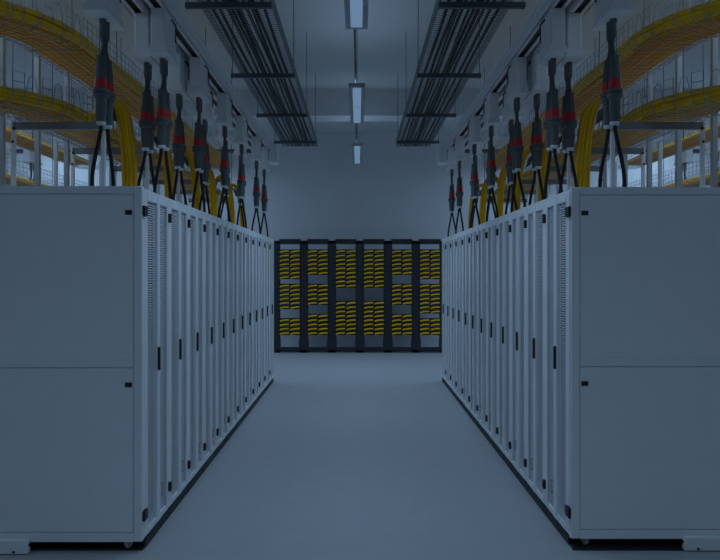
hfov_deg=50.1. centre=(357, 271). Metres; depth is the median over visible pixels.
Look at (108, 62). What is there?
socket
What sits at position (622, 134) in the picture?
cable
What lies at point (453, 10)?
power cable
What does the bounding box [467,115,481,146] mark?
box
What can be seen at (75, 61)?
cable
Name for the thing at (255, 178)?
socket
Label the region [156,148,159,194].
post
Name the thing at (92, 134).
cable
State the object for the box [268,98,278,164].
box
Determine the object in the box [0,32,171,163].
cable
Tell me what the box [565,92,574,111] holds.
socket
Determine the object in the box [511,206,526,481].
tall cabinet
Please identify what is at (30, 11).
cable
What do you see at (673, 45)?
cable
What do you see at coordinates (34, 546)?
plinth
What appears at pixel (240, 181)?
connector
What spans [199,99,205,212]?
connector
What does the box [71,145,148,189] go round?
support
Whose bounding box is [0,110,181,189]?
cable
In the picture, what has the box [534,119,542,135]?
socket
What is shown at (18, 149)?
duct
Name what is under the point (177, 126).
socket
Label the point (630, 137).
cable
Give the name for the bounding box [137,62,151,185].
connector
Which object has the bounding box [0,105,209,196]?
cable
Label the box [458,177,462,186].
socket
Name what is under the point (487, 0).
power cable
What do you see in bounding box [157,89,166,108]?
socket
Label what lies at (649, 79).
post
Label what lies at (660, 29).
cable
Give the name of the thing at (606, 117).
connector
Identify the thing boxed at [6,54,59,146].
trunk
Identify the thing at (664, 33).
cable
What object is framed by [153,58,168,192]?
connector
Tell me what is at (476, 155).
connector
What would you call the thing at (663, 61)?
rod
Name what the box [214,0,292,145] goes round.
power cable
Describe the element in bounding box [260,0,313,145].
power cable
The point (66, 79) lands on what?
post
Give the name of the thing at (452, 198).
connector
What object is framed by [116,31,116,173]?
rod
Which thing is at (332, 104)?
beam
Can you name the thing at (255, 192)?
connector
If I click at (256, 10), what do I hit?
power cable
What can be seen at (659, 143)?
slim post
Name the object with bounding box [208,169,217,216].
cable bundle
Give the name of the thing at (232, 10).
power cable
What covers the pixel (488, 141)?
connector
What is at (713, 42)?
post
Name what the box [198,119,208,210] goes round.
connector
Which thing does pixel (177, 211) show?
tall cabinet
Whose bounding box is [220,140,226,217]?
connector
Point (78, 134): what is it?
cable
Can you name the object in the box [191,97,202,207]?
connector
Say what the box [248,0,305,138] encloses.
power cable
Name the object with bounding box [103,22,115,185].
connector
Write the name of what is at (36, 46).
cable
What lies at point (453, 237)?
tall cabinet
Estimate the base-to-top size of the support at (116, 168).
0.537 m
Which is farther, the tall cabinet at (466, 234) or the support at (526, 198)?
the support at (526, 198)
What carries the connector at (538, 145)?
on the box at (536, 76)
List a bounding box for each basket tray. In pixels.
[0,0,232,169]
[0,69,236,203]
[479,68,719,203]
[483,0,719,169]
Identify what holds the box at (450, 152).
attached to the trunk at (526, 41)
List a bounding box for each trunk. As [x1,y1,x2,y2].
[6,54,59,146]
[121,0,250,149]
[143,0,270,150]
[445,0,572,150]
[465,0,594,149]
[656,54,719,146]
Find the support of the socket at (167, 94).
attached to the connector at (169, 127)
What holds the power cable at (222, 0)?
in the cable tray at (202, 5)
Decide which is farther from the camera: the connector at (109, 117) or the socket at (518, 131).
the socket at (518, 131)
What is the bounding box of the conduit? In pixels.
[354,29,356,142]
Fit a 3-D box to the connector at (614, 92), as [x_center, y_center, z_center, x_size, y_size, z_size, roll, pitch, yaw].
[1.605,-1.052,4.796,0.112,1.076,0.100,0,0,35]
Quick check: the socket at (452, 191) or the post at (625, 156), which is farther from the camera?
the socket at (452, 191)
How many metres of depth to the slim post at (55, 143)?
6.03 m
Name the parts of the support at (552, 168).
post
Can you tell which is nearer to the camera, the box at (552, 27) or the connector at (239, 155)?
the box at (552, 27)
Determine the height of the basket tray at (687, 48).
0.219 m
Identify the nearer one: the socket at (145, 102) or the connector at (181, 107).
the socket at (145, 102)
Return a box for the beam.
[6,88,719,120]
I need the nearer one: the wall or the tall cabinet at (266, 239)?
the tall cabinet at (266, 239)
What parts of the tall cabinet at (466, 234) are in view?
perforated panel, perforated panel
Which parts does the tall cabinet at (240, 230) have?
perforated panel, perforated panel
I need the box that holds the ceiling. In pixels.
[3,0,719,132]
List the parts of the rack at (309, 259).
patch panel, patch panel, patch panel, patch panel, patch panel, patch panel, patch panel, patch panel, patch panel, patch panel, patch panel, patch panel, patch panel, patch panel, patch panel, patch panel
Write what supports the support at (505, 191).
on the tall cabinet at (460, 234)
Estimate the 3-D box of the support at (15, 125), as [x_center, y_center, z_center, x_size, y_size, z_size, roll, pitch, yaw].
[-2.061,-0.786,5.295,0.646,0.537,0.040,0,0,0]
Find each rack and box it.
[274,239,303,352]
[304,239,331,352]
[332,239,359,352]
[360,239,387,352]
[388,239,415,352]
[416,239,441,352]
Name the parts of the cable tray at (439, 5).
rail, hanger rod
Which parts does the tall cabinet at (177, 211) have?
perforated panel, handle, perforated panel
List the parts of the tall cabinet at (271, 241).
perforated panel, perforated panel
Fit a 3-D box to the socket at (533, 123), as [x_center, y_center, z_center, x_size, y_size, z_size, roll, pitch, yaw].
[1.600,-1.275,6.950,0.072,0.150,0.071,0,0,0]
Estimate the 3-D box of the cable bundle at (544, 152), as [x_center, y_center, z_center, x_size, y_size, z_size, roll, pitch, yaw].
[1.859,-0.927,7.151,0.383,0.828,0.069,0,0,0]
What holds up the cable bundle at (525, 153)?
hanging from the basket tray at (599, 117)
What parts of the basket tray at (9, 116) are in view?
waterfall plate, waterfall plate, waterfall plate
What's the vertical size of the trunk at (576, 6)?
1.195 m
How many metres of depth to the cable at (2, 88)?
5.20 m
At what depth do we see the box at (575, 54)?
5.68 m
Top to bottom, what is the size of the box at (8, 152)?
0.329 m
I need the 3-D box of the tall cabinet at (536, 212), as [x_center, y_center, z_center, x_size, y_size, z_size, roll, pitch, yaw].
[1.900,0.580,5.633,1.240,2.195,0.597,0,0,0]
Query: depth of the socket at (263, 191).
11.81 m
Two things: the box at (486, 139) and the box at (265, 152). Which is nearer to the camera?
the box at (486, 139)
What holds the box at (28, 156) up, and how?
attached to the trunk at (9, 121)
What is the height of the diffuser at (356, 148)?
0.009 m
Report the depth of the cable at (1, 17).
5.66 m
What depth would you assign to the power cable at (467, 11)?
7.38 m
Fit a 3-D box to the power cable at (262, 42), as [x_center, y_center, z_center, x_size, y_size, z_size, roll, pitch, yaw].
[-0.870,-2.078,7.575,0.037,0.025,10.150,0,0,0]
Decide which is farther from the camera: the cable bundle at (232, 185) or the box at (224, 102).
the cable bundle at (232, 185)
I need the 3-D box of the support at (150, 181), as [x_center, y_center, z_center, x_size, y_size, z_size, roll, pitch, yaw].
[-2.061,-0.786,8.595,0.646,0.537,0.040,0,0,0]
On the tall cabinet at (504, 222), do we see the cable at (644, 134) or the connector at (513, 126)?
the connector at (513, 126)
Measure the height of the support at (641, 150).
0.537 m
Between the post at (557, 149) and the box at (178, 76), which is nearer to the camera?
the box at (178, 76)
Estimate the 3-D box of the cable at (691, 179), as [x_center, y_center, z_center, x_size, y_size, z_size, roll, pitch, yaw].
[3.150,-1.150,8.215,2.050,0.042,7.371,0,0,0]
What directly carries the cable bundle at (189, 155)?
hanging from the basket tray at (9, 116)
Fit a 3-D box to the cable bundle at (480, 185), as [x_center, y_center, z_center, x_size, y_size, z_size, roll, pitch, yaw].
[1.859,-0.927,11.700,0.383,0.828,0.074,0,0,0]
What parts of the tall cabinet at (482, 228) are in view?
perforated panel, perforated panel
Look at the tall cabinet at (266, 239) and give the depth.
10.98 m
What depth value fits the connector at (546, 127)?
5.80 m
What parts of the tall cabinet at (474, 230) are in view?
perforated panel, perforated panel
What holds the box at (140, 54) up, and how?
attached to the trunk at (133, 6)
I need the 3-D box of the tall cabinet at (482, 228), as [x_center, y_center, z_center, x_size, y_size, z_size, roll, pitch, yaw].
[1.900,0.580,8.034,1.240,2.195,0.597,0,0,0]
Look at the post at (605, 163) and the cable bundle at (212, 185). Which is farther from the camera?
the cable bundle at (212, 185)
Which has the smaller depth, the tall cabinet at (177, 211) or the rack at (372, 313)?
the tall cabinet at (177, 211)
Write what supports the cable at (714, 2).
in the basket tray at (687, 48)
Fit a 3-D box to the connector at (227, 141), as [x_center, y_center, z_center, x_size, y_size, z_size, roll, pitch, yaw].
[-1.599,-1.052,9.363,0.100,1.076,0.104,0,0,18]
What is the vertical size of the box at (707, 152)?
0.329 m
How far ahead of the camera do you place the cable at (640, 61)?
6.05 m
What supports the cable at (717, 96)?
in the basket tray at (599, 117)
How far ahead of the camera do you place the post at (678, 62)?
6.18 m
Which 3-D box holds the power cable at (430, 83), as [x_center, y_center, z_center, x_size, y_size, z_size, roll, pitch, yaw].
[0.793,-2.078,7.575,0.037,0.025,10.150,0,0,0]
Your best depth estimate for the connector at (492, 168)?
8.30 m
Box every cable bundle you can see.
[87,98,137,185]
[140,128,173,197]
[172,150,201,210]
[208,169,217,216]
[215,175,234,223]
[231,184,244,226]
[468,184,482,228]
[479,175,498,223]
[496,166,506,216]
[513,148,530,210]
[538,127,560,201]
[573,97,622,186]
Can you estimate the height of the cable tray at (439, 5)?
1.110 m
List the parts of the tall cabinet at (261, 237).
perforated panel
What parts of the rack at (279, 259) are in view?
patch panel, patch panel, patch panel, patch panel, patch panel, patch panel, patch panel, patch panel, patch panel, patch panel, patch panel, patch panel, patch panel, patch panel, patch panel, patch panel, patch panel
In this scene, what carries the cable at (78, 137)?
in the basket tray at (9, 116)
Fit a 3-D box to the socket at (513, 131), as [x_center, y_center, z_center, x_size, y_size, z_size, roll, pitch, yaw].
[1.450,-1.275,7.090,0.072,0.150,0.071,0,0,0]
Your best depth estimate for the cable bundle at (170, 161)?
7.11 m
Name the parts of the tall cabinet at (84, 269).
stabiliser bracket, panel, panel, perforated panel, door, handle, perforated panel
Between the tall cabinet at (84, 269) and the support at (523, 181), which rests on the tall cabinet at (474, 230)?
the support at (523, 181)
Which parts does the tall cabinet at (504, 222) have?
perforated panel, handle, perforated panel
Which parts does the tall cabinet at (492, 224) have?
perforated panel, handle, perforated panel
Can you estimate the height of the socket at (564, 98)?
0.150 m
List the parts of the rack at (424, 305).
patch panel, patch panel, patch panel, patch panel, patch panel, patch panel, patch panel, patch panel, patch panel, patch panel, patch panel, patch panel, patch panel, patch panel, patch panel, patch panel, patch panel, patch panel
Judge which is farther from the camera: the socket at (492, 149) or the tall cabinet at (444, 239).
the tall cabinet at (444, 239)
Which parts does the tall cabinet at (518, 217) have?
perforated panel, handle, perforated panel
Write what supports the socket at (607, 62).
attached to the connector at (606, 117)
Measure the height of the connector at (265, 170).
1.076 m
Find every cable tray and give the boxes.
[185,0,317,146]
[396,0,525,146]
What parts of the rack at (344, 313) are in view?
patch panel, patch panel, patch panel, patch panel, patch panel, patch panel, patch panel, patch panel, patch panel, patch panel, patch panel, patch panel, patch panel, patch panel, patch panel, patch panel, patch panel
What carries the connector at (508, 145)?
on the box at (508, 108)
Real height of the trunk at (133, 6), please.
1.195 m
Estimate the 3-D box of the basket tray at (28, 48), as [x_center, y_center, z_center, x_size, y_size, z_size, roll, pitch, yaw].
[-3.150,-1.702,8.174,2.404,0.219,7.652,0,0,0]
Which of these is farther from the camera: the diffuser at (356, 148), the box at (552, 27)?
the diffuser at (356, 148)
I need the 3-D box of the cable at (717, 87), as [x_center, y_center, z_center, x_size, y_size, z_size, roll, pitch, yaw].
[3.150,-1.150,8.131,2.386,0.042,7.539,0,0,0]
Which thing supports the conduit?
attached to the ceiling
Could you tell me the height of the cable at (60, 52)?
0.042 m
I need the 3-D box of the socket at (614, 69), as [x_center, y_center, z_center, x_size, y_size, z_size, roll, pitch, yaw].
[1.600,-1.275,4.800,0.072,0.150,0.071,0,0,0]
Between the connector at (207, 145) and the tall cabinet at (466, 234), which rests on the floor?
the tall cabinet at (466, 234)
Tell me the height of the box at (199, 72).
0.329 m
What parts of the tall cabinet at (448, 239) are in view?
perforated panel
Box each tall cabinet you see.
[0,186,167,553]
[166,197,186,507]
[184,204,202,483]
[202,211,215,463]
[216,217,226,447]
[227,221,236,433]
[237,225,244,421]
[245,228,251,411]
[252,231,258,402]
[256,232,263,394]
[264,236,268,387]
[269,238,273,381]
[442,238,445,380]
[446,236,450,386]
[451,234,456,394]
[457,231,462,401]
[463,229,469,410]
[470,225,477,420]
[478,222,487,432]
[488,217,498,445]
[498,211,513,461]
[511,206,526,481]
[527,197,549,504]
[546,187,719,550]
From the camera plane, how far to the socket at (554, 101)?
5.66 m
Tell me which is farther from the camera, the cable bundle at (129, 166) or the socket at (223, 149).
the socket at (223, 149)
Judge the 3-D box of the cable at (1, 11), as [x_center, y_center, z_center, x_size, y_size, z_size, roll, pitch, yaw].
[-3.150,-1.629,8.134,2.372,0.042,7.532,0,0,0]
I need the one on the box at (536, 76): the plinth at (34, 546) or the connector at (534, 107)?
the connector at (534, 107)
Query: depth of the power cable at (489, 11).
7.38 m
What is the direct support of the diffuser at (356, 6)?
attached to the lamp at (356, 11)
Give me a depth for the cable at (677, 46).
5.91 m
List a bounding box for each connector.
[29,163,32,179]
[90,18,109,185]
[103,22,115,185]
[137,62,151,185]
[147,64,156,193]
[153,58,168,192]
[163,60,172,198]
[172,93,182,200]
[179,95,186,204]
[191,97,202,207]
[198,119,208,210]
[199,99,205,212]
[205,121,210,214]
[217,125,227,217]
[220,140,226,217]
[225,127,229,221]
[227,141,230,221]
[236,144,244,224]
[236,155,241,214]
[241,199,244,227]
[242,145,246,228]
[251,161,258,230]
[255,171,260,233]
[260,169,266,232]
[264,170,268,236]
[447,170,451,236]
[449,169,455,227]
[455,171,460,233]
[457,161,463,230]
[469,145,473,228]
[471,144,479,224]
[471,199,474,227]
[474,155,479,217]
[486,127,490,221]
[486,141,490,215]
[488,125,498,217]
[489,140,496,217]
[505,121,510,214]
[507,119,517,209]
[510,99,516,212]
[513,97,525,207]
[528,95,536,205]
[533,93,543,199]
[543,60,552,199]
[547,58,562,192]
[558,64,568,193]
[564,62,577,186]
[598,22,612,186]
[606,18,625,186]
[683,163,686,179]
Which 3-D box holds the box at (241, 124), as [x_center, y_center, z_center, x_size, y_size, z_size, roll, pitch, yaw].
[-1.450,-1.750,9.595,0.136,0.329,0.400,0,0,0]
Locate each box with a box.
[6,141,10,154]
[21,148,41,164]
[83,0,124,30]
[131,13,159,70]
[148,8,178,66]
[167,53,191,99]
[187,57,210,102]
[194,89,214,123]
[215,92,233,129]
[217,118,233,143]
[233,144,247,157]
[234,115,248,146]
[250,136,262,162]
[258,146,269,170]
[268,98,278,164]
[437,78,447,164]
[446,146,457,170]
[453,136,465,162]
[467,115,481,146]
[468,144,482,157]
[482,92,500,129]
[482,118,498,143]
[501,89,521,123]
[505,57,528,102]
[524,53,548,99]
[537,8,567,66]
[556,13,584,70]
[591,0,632,30]
[674,148,694,164]
[705,138,719,154]
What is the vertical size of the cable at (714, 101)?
0.037 m
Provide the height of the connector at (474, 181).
1.076 m
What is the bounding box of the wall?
[6,133,719,346]
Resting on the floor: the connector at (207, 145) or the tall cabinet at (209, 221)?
the tall cabinet at (209, 221)
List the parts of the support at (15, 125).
post, post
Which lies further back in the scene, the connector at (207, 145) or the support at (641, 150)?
the connector at (207, 145)
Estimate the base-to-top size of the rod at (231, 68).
2.120 m
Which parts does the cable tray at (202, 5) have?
hanger rod, rail, hanger rod, hanger rod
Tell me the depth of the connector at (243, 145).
9.64 m
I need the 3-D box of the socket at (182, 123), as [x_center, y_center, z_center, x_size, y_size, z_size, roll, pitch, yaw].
[-1.600,-1.275,6.950,0.072,0.150,0.071,0,0,0]
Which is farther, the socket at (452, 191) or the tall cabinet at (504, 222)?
the socket at (452, 191)
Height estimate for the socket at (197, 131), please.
0.150 m
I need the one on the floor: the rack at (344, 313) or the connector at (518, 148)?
the rack at (344, 313)
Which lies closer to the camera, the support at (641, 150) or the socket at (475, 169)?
the support at (641, 150)
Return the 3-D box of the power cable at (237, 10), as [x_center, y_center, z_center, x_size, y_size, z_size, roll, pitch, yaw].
[-0.960,-2.078,7.575,0.037,0.025,10.150,0,0,0]
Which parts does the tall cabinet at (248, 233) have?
perforated panel, perforated panel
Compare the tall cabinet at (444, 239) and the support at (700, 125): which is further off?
the tall cabinet at (444, 239)
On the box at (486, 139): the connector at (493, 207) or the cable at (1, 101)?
the connector at (493, 207)
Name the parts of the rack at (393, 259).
patch panel, patch panel, patch panel, patch panel, patch panel, patch panel, patch panel, patch panel, patch panel, patch panel, patch panel, patch panel, patch panel, patch panel, patch panel, patch panel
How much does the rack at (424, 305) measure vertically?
2.380 m
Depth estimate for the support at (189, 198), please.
10.79 m
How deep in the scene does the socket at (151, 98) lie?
5.90 m
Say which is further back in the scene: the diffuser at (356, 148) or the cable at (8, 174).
the diffuser at (356, 148)
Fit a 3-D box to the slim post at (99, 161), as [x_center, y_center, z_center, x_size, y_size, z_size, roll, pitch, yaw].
[-2.370,-0.769,7.097,0.028,0.502,0.034,0,0,0]
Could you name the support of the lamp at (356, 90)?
attached to the ceiling
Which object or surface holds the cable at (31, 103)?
in the basket tray at (9, 116)
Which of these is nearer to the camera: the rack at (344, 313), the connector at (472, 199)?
the connector at (472, 199)
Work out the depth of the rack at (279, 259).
16.12 m
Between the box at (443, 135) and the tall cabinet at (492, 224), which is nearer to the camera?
the tall cabinet at (492, 224)
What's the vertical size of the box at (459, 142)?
0.329 m
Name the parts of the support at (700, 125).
post, post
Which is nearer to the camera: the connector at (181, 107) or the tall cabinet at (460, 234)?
the connector at (181, 107)
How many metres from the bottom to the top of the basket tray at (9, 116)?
0.217 m
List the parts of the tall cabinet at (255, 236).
perforated panel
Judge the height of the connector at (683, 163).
1.076 m
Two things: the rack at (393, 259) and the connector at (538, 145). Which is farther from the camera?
the rack at (393, 259)
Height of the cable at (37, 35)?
0.042 m
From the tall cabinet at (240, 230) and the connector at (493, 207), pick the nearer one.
the tall cabinet at (240, 230)
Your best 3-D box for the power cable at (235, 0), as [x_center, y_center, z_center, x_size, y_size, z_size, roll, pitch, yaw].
[-0.925,-2.078,7.575,0.037,0.025,10.150,0,0,0]
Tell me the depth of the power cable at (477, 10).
7.20 m
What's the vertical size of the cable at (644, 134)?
0.038 m
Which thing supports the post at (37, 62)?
on the floor
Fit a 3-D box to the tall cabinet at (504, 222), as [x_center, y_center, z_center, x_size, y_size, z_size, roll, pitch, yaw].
[1.900,0.580,6.833,1.240,2.195,0.597,0,0,0]
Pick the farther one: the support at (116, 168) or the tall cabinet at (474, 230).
the tall cabinet at (474, 230)
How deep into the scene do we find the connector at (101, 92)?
4.78 m
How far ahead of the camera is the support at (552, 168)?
7.49 m
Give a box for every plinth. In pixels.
[30,378,273,550]
[442,377,684,550]
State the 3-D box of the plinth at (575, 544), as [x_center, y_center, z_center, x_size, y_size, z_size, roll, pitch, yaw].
[1.909,1.663,8.303,1.221,0.055,7.265,0,0,0]
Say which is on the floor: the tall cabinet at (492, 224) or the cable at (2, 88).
the tall cabinet at (492, 224)
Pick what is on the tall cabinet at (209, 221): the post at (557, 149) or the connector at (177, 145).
the connector at (177, 145)
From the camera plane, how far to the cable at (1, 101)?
5.22 m
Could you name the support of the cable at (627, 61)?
in the basket tray at (687, 48)
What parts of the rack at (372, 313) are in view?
patch panel, patch panel, patch panel, patch panel, patch panel, patch panel, patch panel, patch panel, patch panel, patch panel, patch panel, patch panel, patch panel, patch panel, patch panel, patch panel, patch panel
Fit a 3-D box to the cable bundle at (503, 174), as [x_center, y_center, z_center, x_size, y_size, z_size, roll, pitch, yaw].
[1.859,-0.927,9.350,0.383,0.828,0.074,0,0,0]
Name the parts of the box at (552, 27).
latch lever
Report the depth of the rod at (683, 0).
5.75 m
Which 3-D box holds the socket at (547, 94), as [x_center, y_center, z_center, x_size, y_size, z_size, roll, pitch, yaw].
[1.450,-1.275,5.810,0.072,0.150,0.071,0,0,0]
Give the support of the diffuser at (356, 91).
attached to the lamp at (356, 90)
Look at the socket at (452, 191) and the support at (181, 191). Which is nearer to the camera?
the support at (181, 191)
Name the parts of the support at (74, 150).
post, post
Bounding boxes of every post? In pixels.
[0,36,5,185]
[34,51,40,185]
[54,142,57,185]
[64,70,69,185]
[88,86,93,185]
[99,161,100,185]
[109,120,113,185]
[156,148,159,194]
[556,133,559,194]
[602,106,606,186]
[615,161,616,186]
[622,88,627,186]
[646,69,651,186]
[658,142,661,186]
[675,51,681,186]
[710,34,717,186]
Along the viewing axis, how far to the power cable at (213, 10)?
7.42 m
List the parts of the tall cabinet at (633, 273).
perforated panel, handle, door, perforated panel, panel, panel, stabiliser bracket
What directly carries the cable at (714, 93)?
in the basket tray at (599, 117)
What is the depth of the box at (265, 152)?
11.72 m
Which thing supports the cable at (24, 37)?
in the basket tray at (28, 48)
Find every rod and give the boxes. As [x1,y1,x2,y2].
[32,0,32,139]
[52,62,52,185]
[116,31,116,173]
[231,68,231,183]
[484,68,484,180]
[599,31,599,165]
[663,61,663,186]
[683,0,683,139]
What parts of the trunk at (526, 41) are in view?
hanger rod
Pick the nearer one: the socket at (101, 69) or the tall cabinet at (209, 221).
the socket at (101, 69)
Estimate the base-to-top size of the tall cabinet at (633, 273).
2.204 m
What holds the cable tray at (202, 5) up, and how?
attached to the ceiling
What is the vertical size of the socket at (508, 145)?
0.150 m
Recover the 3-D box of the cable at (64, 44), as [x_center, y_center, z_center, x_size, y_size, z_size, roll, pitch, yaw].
[-3.150,-1.617,8.175,2.207,0.042,7.450,0,0,0]
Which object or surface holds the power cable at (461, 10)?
in the cable tray at (439, 5)
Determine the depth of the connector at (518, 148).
6.95 m
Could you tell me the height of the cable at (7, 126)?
0.042 m
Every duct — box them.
[10,78,267,152]
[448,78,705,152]
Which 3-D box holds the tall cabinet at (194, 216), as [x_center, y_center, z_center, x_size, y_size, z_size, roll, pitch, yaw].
[-1.900,0.580,6.178,1.240,2.195,0.597,0,0,0]
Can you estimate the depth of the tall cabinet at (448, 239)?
11.04 m
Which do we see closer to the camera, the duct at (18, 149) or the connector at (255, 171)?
the connector at (255, 171)
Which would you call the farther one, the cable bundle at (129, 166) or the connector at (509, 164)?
the connector at (509, 164)
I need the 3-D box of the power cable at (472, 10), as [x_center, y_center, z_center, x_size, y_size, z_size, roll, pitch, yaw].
[0.918,-2.078,7.575,0.037,0.025,10.150,0,0,0]
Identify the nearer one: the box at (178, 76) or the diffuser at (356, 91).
the box at (178, 76)
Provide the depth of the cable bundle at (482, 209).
10.62 m
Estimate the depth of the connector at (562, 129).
5.90 m
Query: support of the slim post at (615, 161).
on the tall cabinet at (504, 222)
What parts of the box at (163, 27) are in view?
latch lever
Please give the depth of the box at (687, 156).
11.07 m
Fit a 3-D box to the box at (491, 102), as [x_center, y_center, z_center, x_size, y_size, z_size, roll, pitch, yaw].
[1.450,-1.750,8.385,0.136,0.329,0.400,0,0,0]
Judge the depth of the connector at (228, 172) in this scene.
8.43 m
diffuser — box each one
[350,0,362,26]
[353,88,360,122]
[354,146,359,162]
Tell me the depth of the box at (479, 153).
10.39 m
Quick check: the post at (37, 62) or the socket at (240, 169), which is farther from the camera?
the socket at (240, 169)
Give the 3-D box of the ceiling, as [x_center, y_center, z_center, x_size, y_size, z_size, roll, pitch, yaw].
[0.000,-3.160,6.700,17.600,0.100,21.400,0,0,0]
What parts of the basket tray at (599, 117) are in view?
waterfall plate, waterfall plate, waterfall plate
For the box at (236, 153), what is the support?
attached to the trunk at (133, 6)
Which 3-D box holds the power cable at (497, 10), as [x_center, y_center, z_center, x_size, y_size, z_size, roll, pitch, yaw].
[1.108,-2.078,7.575,0.037,0.025,10.150,0,0,0]
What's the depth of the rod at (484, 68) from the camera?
11.75 m
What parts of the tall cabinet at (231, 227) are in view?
perforated panel, perforated panel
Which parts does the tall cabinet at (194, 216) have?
perforated panel, handle, perforated panel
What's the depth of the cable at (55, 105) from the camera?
5.14 m
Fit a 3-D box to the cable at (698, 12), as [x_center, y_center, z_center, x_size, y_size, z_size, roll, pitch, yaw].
[3.150,-1.651,8.134,2.372,0.042,7.532,0,0,0]
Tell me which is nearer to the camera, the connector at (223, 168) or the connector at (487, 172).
the connector at (223, 168)
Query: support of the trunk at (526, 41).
attached to the ceiling
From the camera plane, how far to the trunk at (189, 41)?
7.05 m
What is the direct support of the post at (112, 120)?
on the floor
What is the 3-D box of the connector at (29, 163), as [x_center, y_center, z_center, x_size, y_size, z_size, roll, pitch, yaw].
[-4.765,-1.052,11.190,0.099,1.076,0.100,0,0,32]
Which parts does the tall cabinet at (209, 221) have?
perforated panel, handle, perforated panel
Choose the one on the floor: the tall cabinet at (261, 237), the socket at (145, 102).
the tall cabinet at (261, 237)
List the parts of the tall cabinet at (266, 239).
perforated panel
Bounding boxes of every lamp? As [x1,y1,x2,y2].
[344,0,368,28]
[349,83,364,123]
[352,78,362,163]
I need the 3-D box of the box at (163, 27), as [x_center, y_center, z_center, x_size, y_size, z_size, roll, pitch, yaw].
[-1.450,-1.750,5.755,0.136,0.329,0.400,0,0,0]
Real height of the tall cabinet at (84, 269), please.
2.204 m
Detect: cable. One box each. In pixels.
[0,0,230,163]
[0,5,229,164]
[0,10,230,167]
[0,16,219,161]
[0,20,219,164]
[0,23,216,165]
[0,28,211,165]
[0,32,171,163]
[0,86,221,193]
[0,91,223,196]
[0,96,220,196]
[0,100,217,196]
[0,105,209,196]
[0,108,205,196]
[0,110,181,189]
[1,27,214,165]
[2,23,218,165]
[2,109,187,189]
[3,32,172,163]
[6,106,190,184]
[6,126,86,160]
[6,173,49,185]
[206,0,288,145]
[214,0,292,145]
[222,0,292,138]
[226,0,297,145]
[231,0,299,145]
[235,0,300,145]
[242,0,302,138]
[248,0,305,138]
[251,0,309,145]
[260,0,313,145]
[400,0,450,145]
[404,0,459,145]
[405,0,462,145]
[408,0,467,145]
[411,0,474,145]
[413,0,479,145]
[415,0,483,145]
[418,0,489,145]
[421,0,495,145]
[425,0,504,145]
[485,0,719,163]
[485,9,719,167]
[486,5,719,164]
[487,85,719,197]
[495,90,719,194]
[495,95,719,196]
[496,15,719,161]
[496,19,719,164]
[497,22,719,165]
[498,23,719,165]
[501,25,719,165]
[504,103,719,196]
[510,107,719,196]
[522,27,719,164]
[522,100,719,184]
[523,106,719,188]
[528,108,719,189]
[534,110,719,189]
[543,29,719,164]
[577,31,719,162]
[629,122,719,159]
[664,171,719,186]
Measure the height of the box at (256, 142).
0.329 m
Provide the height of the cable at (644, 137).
0.037 m
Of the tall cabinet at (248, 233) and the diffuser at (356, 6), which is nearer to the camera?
the diffuser at (356, 6)
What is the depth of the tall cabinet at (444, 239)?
11.64 m
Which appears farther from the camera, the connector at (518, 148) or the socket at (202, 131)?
the socket at (202, 131)
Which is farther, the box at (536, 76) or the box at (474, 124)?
the box at (474, 124)
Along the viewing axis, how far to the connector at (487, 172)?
8.43 m
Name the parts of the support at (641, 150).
post, post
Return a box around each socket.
[95,54,106,78]
[106,60,112,82]
[141,92,150,111]
[149,96,154,115]
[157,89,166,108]
[165,92,170,112]
[173,119,181,135]
[181,122,184,138]
[194,122,201,138]
[201,125,203,140]
[220,147,226,160]
[238,163,243,174]
[253,177,257,186]
[261,184,265,193]
[450,184,454,193]
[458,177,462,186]
[472,163,477,174]
[489,147,495,160]
[506,144,509,157]
[512,125,514,140]
[514,122,521,138]
[531,122,534,138]
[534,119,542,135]
[545,92,550,112]
[549,89,558,108]
[561,96,566,115]
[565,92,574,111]
[602,60,609,83]
[609,54,620,78]
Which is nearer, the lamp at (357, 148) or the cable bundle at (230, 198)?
the cable bundle at (230, 198)
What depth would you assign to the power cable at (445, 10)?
7.28 m
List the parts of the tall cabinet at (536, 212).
perforated panel, handle, perforated panel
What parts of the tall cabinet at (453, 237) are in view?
perforated panel, perforated panel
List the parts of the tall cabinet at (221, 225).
perforated panel, handle, perforated panel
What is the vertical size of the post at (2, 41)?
3.490 m
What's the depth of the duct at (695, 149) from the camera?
12.28 m
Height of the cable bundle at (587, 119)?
0.828 m
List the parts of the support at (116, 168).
post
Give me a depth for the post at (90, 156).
7.42 m
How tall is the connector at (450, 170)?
1.076 m
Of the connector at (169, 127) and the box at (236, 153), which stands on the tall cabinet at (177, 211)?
the connector at (169, 127)
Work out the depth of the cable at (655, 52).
6.03 m
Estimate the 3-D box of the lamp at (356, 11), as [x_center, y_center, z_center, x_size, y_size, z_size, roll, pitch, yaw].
[-0.012,-2.555,5.315,0.180,1.110,2.050,0,0,0]
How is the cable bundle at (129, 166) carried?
hanging from the basket tray at (9, 116)
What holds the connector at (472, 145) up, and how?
on the tall cabinet at (460, 234)
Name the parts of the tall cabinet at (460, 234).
perforated panel, perforated panel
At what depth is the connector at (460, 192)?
10.92 m
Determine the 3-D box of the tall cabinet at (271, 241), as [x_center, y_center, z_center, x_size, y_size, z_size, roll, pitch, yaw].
[-1.900,0.580,11.579,1.240,2.195,0.597,0,0,0]
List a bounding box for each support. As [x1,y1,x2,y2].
[11,118,105,185]
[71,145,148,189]
[114,164,179,201]
[144,177,202,210]
[175,190,219,207]
[188,197,225,205]
[486,197,527,205]
[496,190,535,196]
[522,177,571,186]
[536,166,602,201]
[567,145,644,189]
[610,118,704,186]
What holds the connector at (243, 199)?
on the tall cabinet at (261, 237)
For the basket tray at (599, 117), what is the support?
hanging from the rod at (484, 68)
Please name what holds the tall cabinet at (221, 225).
on the floor
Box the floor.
[0,352,719,559]
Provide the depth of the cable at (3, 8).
5.28 m
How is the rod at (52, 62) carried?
attached to the ceiling
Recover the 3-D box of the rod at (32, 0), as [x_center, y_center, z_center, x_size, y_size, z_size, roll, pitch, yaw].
[-2.430,-2.050,5.750,0.009,2.120,0.008,0,0,0]

